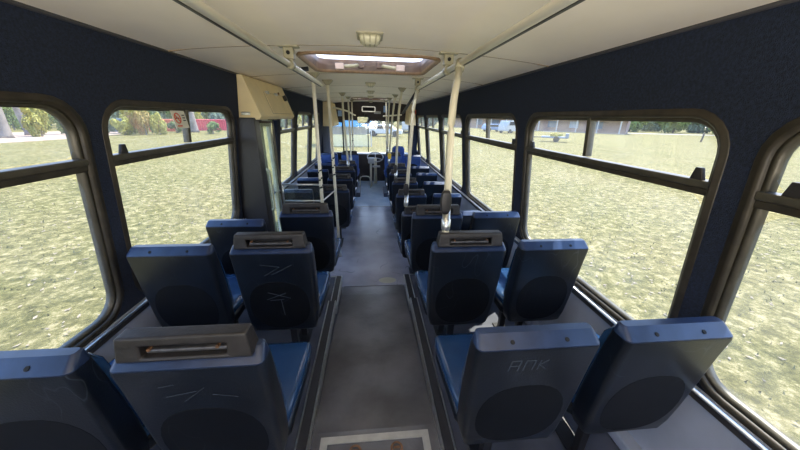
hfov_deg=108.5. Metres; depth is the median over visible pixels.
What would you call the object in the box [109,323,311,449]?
passenger seat
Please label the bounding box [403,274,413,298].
trim
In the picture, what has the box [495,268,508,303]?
cushion
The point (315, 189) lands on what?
passenger seat
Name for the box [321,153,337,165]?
passenger seat
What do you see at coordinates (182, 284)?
passenger seat
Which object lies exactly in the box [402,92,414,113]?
rail
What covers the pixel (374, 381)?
floor
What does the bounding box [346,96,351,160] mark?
pole
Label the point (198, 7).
handrail
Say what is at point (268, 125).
door
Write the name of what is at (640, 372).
passenger seat
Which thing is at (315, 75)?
pole
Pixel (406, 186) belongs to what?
pole
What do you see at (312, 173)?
passenger seat
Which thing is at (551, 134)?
garden cuttings
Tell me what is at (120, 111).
shrub
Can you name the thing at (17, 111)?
trunk
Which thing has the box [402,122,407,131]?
minibus
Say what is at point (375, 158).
steering wheel
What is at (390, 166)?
passenger seat
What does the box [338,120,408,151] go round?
window
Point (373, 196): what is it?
floor
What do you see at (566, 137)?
tray
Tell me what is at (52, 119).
shrub
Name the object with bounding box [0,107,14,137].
trunk
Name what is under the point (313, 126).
window
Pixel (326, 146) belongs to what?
wall
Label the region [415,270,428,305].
cushion
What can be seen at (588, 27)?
ceiling
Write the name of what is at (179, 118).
sticker
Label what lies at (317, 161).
trim
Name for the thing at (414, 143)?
wall pillar
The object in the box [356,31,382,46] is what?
dome light
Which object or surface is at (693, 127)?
tree
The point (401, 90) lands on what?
pole
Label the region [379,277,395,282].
floor
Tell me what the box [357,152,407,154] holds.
trim
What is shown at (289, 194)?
passenger seat
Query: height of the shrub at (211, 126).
1.556 m
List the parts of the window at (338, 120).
frame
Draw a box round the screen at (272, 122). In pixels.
[259,121,283,203]
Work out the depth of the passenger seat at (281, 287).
1.42 m
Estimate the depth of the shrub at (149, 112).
34.43 m
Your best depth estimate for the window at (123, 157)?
1.55 m
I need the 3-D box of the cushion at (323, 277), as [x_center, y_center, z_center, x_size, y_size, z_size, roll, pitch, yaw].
[-0.641,0.405,1.776,0.380,0.083,0.395,-1,21,-5]
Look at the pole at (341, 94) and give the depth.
4.83 m
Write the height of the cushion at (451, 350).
0.083 m
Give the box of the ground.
[0,118,799,445]
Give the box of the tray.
[541,136,567,138]
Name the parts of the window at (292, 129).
sash rail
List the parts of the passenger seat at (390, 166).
grab handle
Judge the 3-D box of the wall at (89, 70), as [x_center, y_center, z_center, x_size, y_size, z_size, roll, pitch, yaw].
[-1.491,-0.945,3.277,0.192,1.250,10.050,-1,21,-5]
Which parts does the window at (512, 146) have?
sash rail, sash rail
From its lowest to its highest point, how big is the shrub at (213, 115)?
3.530 m
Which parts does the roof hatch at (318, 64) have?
prop arm, prop arm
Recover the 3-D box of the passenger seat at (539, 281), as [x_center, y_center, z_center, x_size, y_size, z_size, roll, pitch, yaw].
[0.757,0.405,1.826,0.365,0.856,0.514,-1,21,-5]
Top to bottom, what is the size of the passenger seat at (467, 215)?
0.856 m
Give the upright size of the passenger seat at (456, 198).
0.856 m
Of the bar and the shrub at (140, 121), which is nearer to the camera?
the bar
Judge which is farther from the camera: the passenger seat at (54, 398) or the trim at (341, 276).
the trim at (341, 276)
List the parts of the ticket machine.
post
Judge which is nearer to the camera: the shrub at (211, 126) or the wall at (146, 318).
the wall at (146, 318)
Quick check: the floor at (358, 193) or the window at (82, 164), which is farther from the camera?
the floor at (358, 193)
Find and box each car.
[369,124,402,136]
[481,124,498,130]
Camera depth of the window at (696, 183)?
1.19 m
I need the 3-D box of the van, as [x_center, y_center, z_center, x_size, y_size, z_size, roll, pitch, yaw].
[21.291,-18.774,55.136,5.200,2.194,2.090,-13,25,-33]
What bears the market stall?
on the ground
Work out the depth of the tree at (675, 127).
72.45 m
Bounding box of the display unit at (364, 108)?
[362,106,375,111]
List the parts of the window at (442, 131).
sash rail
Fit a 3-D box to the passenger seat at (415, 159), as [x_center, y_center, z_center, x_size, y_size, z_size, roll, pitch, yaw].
[0.259,-1.243,6.806,0.365,0.856,0.514,-1,21,-5]
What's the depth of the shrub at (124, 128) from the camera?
30.49 m
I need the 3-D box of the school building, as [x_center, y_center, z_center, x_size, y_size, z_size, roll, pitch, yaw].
[33.164,-26.949,74.461,44.000,4.450,10.300,18,26,37]
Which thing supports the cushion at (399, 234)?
on the passenger seat at (406, 217)
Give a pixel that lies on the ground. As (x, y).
(678, 154)
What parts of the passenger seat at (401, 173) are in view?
grab handle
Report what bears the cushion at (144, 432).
on the passenger seat at (54, 398)
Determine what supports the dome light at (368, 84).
attached to the ceiling
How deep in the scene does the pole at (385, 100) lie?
6.64 m
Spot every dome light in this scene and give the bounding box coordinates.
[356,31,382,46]
[365,82,375,87]
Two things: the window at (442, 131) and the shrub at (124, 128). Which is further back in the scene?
the shrub at (124, 128)
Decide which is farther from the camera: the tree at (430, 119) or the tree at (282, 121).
the tree at (430, 119)
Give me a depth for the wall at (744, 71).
0.98 m
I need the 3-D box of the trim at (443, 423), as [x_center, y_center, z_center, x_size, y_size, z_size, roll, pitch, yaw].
[0.284,1.238,0.785,0.064,0.006,3.540,-1,21,-5]
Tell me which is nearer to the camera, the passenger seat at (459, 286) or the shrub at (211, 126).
the passenger seat at (459, 286)
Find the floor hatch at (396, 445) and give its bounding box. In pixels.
[319,429,430,449]
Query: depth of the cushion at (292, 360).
1.19 m
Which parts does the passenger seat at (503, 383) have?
foot plate, leg, panel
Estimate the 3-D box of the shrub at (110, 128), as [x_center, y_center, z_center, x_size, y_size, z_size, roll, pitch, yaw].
[-32.950,-11.674,32.127,1.865,2.968,1.654,13,24,29]
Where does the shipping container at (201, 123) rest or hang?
on the ground
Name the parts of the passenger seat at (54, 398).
panel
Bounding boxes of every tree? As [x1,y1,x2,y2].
[111,110,127,126]
[156,111,165,118]
[201,112,209,118]
[280,119,284,126]
[288,115,301,125]
[301,115,313,122]
[422,117,437,125]
[436,118,447,125]
[628,121,648,131]
[641,122,663,131]
[656,122,690,132]
[685,122,710,132]
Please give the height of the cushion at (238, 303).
0.083 m
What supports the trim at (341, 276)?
attached to the trim at (338, 279)
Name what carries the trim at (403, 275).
attached to the floor at (413, 279)
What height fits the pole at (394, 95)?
1.185 m
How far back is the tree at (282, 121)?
57.06 m
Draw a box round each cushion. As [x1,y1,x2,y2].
[109,358,149,435]
[226,274,243,312]
[268,342,311,423]
[317,271,330,305]
[335,238,341,256]
[397,233,400,246]
[404,239,410,258]
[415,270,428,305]
[434,333,473,410]
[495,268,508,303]
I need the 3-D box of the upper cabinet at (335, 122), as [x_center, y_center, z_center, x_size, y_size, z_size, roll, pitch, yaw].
[-1.681,-2.691,7.001,0.259,0.520,1.050,-1,21,-5]
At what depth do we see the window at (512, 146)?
2.87 m
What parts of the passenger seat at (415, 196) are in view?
grab handle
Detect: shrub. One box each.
[2,107,22,129]
[19,107,49,136]
[30,108,54,129]
[47,113,64,133]
[108,116,115,132]
[109,116,134,134]
[119,110,133,118]
[123,111,141,132]
[130,110,149,134]
[141,111,153,132]
[149,111,167,134]
[165,111,172,118]
[166,121,181,132]
[194,112,203,118]
[206,121,221,133]
[208,112,222,119]
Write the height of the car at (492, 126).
1.494 m
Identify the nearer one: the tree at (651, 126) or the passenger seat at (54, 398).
the passenger seat at (54, 398)
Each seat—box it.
[0,347,156,449]
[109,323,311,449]
[126,244,245,326]
[206,219,267,273]
[229,231,330,341]
[279,203,341,271]
[284,189,313,202]
[297,178,319,202]
[307,169,328,184]
[315,163,332,173]
[319,185,352,246]
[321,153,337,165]
[327,174,354,227]
[335,166,356,195]
[338,160,358,186]
[341,151,359,175]
[384,152,400,177]
[386,163,406,190]
[388,169,411,200]
[390,178,417,213]
[392,146,404,162]
[393,189,426,232]
[397,206,415,273]
[404,204,462,272]
[405,155,420,170]
[410,166,428,177]
[415,230,505,335]
[416,173,436,188]
[423,182,443,203]
[432,193,461,205]
[434,322,599,449]
[460,211,473,230]
[469,211,519,267]
[492,238,587,326]
[555,316,732,449]
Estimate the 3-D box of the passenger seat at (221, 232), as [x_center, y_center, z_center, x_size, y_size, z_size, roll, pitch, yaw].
[-1.098,0.293,2.225,0.365,0.856,0.514,-1,21,-5]
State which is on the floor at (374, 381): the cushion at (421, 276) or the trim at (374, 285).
the trim at (374, 285)
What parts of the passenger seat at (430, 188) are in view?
panel, backrest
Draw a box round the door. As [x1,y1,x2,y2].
[260,119,281,231]
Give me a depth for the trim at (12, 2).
1.14 m
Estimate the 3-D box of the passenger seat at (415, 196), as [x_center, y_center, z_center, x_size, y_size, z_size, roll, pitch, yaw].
[0.109,-0.080,3.848,0.380,0.916,0.514,-1,21,-5]
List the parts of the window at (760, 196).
sash rail, sash rail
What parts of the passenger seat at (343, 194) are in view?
backrest, grab handle, panel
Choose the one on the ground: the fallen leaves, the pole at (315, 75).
the fallen leaves
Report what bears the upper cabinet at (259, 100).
attached to the wall at (89, 70)
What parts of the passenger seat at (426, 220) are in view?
panel, grab handle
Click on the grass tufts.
(130, 177)
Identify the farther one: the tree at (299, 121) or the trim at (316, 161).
the tree at (299, 121)
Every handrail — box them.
[173,0,322,86]
[281,184,335,201]
[412,0,584,89]
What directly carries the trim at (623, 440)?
attached to the wall at (691, 426)
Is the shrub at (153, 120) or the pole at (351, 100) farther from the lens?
the shrub at (153, 120)
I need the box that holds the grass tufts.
[0,177,799,421]
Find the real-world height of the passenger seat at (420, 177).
0.856 m
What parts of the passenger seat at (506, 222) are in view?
panel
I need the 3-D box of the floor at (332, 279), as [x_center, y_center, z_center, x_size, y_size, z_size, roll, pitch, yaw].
[-1.001,0.718,2.638,0.870,0.225,0.520,-1,21,-5]
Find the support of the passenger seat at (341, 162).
on the floor at (373, 196)
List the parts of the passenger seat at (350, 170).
grab handle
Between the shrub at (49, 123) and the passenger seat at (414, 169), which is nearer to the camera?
the passenger seat at (414, 169)
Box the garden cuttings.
[549,133,562,136]
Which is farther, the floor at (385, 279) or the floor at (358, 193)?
the floor at (358, 193)
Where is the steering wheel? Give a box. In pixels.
[367,152,383,182]
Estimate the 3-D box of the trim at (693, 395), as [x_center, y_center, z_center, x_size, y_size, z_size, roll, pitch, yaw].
[0.831,-0.373,3.727,0.028,0.030,10.050,-1,21,-5]
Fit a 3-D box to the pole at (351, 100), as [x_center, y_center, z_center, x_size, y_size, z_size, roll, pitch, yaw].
[-1.117,-1.884,6.906,0.110,2.098,0.090,-1,21,-5]
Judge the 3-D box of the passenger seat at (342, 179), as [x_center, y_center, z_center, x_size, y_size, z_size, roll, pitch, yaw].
[-0.929,-0.411,4.671,0.380,0.916,0.514,-1,21,-5]
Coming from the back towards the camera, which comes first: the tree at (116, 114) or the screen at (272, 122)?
the tree at (116, 114)
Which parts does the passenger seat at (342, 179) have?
grab handle, backrest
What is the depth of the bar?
5.64 m
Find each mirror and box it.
[357,114,369,123]
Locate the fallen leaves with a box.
[0,173,799,425]
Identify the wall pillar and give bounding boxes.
[412,108,416,154]
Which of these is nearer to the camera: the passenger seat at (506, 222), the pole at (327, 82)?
the passenger seat at (506, 222)
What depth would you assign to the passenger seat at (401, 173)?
4.80 m
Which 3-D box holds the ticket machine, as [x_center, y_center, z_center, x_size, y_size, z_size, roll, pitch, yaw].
[-0.672,-1.381,7.527,0.310,0.740,0.140,-1,21,-5]
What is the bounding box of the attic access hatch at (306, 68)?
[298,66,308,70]
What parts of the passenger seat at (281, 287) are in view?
grab handle, backrest, panel, leg, leg, foot plate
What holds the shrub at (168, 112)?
on the ground
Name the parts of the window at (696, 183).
sash rail, sash rail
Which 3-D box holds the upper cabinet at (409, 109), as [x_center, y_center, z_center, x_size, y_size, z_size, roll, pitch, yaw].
[0.259,-2.776,7.272,0.174,0.470,0.850,-1,21,-5]
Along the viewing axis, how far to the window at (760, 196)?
0.88 m
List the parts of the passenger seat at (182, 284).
panel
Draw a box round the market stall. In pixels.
[332,120,371,146]
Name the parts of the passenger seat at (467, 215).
backrest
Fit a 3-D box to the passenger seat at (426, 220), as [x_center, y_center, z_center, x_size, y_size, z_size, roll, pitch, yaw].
[0.246,0.206,2.451,0.380,0.916,0.514,-1,21,-5]
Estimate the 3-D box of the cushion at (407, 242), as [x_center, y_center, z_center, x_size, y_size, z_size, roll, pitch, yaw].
[0.239,0.224,2.521,0.380,0.083,0.395,-1,21,-5]
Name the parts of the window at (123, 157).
sash rail, sash rail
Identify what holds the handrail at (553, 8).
attached to the ceiling
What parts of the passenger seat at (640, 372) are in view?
foot plate, leg, panel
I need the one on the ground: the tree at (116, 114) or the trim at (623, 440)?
the tree at (116, 114)
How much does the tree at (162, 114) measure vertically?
10.439 m
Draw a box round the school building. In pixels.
[454,118,630,134]
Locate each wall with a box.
[0,1,328,323]
[83,160,321,362]
[236,117,274,231]
[321,126,330,152]
[334,102,405,180]
[334,152,341,162]
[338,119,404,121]
[416,1,799,395]
[420,158,772,449]
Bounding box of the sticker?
[170,111,189,128]
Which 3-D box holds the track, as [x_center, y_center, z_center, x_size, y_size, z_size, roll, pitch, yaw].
[93.123,-19.732,65.028,119.389,0.020,20.662,-1,21,-5]
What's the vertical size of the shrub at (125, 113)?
2.691 m
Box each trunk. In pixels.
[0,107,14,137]
[12,107,34,134]
[189,112,199,132]
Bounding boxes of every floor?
[149,206,619,449]
[325,277,341,317]
[354,181,389,205]
[355,186,360,196]
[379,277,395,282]
[383,186,387,196]
[404,275,419,316]
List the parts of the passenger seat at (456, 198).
backrest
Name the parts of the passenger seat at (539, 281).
leg, leg, panel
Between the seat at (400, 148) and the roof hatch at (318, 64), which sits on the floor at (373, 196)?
the seat at (400, 148)
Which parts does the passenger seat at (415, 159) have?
backrest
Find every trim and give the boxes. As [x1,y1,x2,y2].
[0,0,324,101]
[85,299,147,351]
[168,45,548,66]
[252,74,481,84]
[279,161,317,193]
[283,161,316,188]
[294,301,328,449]
[295,301,335,449]
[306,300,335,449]
[330,276,341,301]
[335,276,342,313]
[336,276,341,307]
[344,285,391,286]
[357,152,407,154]
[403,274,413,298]
[403,275,410,310]
[411,298,455,449]
[417,0,799,103]
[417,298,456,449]
[421,160,759,449]
[524,321,642,449]
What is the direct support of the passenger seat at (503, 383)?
on the floor at (374, 381)
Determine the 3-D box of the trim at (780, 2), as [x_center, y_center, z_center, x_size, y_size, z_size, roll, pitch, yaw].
[0.753,-1.471,3.117,0.018,0.018,9.700,-1,21,-5]
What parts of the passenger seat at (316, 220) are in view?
grab handle, panel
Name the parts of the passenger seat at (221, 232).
panel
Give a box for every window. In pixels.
[0,91,123,347]
[102,99,239,291]
[280,111,294,186]
[296,112,310,174]
[311,113,319,162]
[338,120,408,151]
[416,115,426,161]
[426,115,440,172]
[440,114,462,190]
[465,113,517,210]
[519,108,729,320]
[699,117,799,449]
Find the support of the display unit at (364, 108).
attached to the wall at (357, 106)
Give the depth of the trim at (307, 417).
1.62 m
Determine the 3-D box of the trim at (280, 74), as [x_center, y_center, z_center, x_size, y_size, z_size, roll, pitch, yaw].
[-0.268,-1.342,2.612,2.120,0.076,0.008,-1,21,-5]
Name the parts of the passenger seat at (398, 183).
grab handle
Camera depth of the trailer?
34.30 m
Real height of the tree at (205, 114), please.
9.953 m
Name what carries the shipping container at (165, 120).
on the ground
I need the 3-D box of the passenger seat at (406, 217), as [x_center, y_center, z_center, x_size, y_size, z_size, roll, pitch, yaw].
[0.174,0.166,3.196,0.380,0.916,0.514,-1,21,-5]
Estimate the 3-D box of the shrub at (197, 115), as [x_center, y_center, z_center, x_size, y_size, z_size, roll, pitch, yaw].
[-32.260,-16.896,45.671,2.115,3.468,1.946,3,21,4]
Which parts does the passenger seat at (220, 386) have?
grab handle, panel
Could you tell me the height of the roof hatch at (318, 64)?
0.205 m
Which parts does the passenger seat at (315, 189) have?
backrest, panel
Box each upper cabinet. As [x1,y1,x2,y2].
[236,74,293,120]
[323,102,338,125]
[405,104,415,124]
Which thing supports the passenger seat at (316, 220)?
on the floor at (332, 279)
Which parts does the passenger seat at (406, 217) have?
backrest, grab handle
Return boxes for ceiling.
[15,0,778,104]
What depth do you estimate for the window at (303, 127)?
5.24 m
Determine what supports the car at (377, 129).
on the ground
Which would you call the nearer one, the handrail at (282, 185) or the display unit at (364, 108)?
the handrail at (282, 185)
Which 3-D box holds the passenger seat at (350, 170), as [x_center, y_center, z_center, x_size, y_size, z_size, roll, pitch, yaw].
[-0.997,-0.664,5.341,0.380,0.916,0.514,-1,21,-5]
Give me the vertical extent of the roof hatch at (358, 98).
0.203 m
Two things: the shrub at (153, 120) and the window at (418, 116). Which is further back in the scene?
the shrub at (153, 120)
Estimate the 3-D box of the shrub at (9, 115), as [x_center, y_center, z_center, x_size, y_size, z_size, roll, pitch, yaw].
[-45.936,-13.077,33.682,1.759,3.904,2.460,-14,26,-36]
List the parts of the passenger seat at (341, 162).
grab handle, backrest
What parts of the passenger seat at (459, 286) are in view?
foot plate, leg, leg, panel, backrest, grab handle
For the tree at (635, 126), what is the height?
6.750 m
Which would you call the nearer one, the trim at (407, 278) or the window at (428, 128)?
the trim at (407, 278)
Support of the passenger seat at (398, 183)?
on the floor at (374, 381)
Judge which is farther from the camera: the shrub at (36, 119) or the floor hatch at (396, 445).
the shrub at (36, 119)
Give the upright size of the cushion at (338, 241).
0.083 m
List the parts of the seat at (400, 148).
backrest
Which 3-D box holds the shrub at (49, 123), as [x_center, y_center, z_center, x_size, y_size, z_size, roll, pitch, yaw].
[-44.342,-13.376,35.713,1.946,3.350,2.115,7,21,14]
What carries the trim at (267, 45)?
attached to the ceiling
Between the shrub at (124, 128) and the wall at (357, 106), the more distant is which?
the shrub at (124, 128)
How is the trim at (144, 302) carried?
attached to the wall at (146, 318)
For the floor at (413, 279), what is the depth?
2.75 m
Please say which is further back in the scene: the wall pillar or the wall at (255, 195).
the wall pillar
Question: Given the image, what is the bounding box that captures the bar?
[332,107,355,115]
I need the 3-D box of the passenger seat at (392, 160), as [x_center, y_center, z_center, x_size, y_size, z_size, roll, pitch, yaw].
[-0.185,-1.265,6.753,0.380,0.916,0.514,-1,21,-5]
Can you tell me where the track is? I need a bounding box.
[544,131,714,135]
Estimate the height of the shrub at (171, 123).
1.458 m
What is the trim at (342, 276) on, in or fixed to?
attached to the floor at (332, 279)
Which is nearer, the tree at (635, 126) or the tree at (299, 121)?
the tree at (299, 121)
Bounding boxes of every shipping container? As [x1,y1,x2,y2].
[149,119,179,131]
[196,119,226,130]
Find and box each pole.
[307,72,323,202]
[322,79,341,256]
[339,93,349,165]
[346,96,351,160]
[349,99,353,150]
[384,99,387,181]
[386,98,391,151]
[388,94,397,162]
[394,88,405,177]
[403,85,419,206]
[440,58,464,231]
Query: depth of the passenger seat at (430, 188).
4.20 m
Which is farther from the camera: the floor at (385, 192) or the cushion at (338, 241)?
the floor at (385, 192)
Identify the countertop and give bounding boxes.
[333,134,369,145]
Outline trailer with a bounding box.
[534,133,568,141]
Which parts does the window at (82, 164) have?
sash rail, sash rail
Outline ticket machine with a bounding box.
[368,157,379,185]
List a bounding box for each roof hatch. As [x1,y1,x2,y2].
[296,51,440,75]
[351,97,387,99]
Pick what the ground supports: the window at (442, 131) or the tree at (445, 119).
the tree at (445, 119)
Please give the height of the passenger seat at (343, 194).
0.916 m
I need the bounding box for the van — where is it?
[498,121,515,132]
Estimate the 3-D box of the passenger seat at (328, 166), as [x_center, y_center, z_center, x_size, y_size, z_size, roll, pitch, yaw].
[-1.508,-0.875,5.962,0.365,0.856,0.514,-1,21,-5]
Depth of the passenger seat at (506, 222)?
2.15 m
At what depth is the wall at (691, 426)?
1.14 m
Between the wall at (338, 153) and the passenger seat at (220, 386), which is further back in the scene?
the wall at (338, 153)
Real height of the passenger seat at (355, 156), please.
0.916 m
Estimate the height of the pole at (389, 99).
1.096 m
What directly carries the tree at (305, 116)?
on the ground

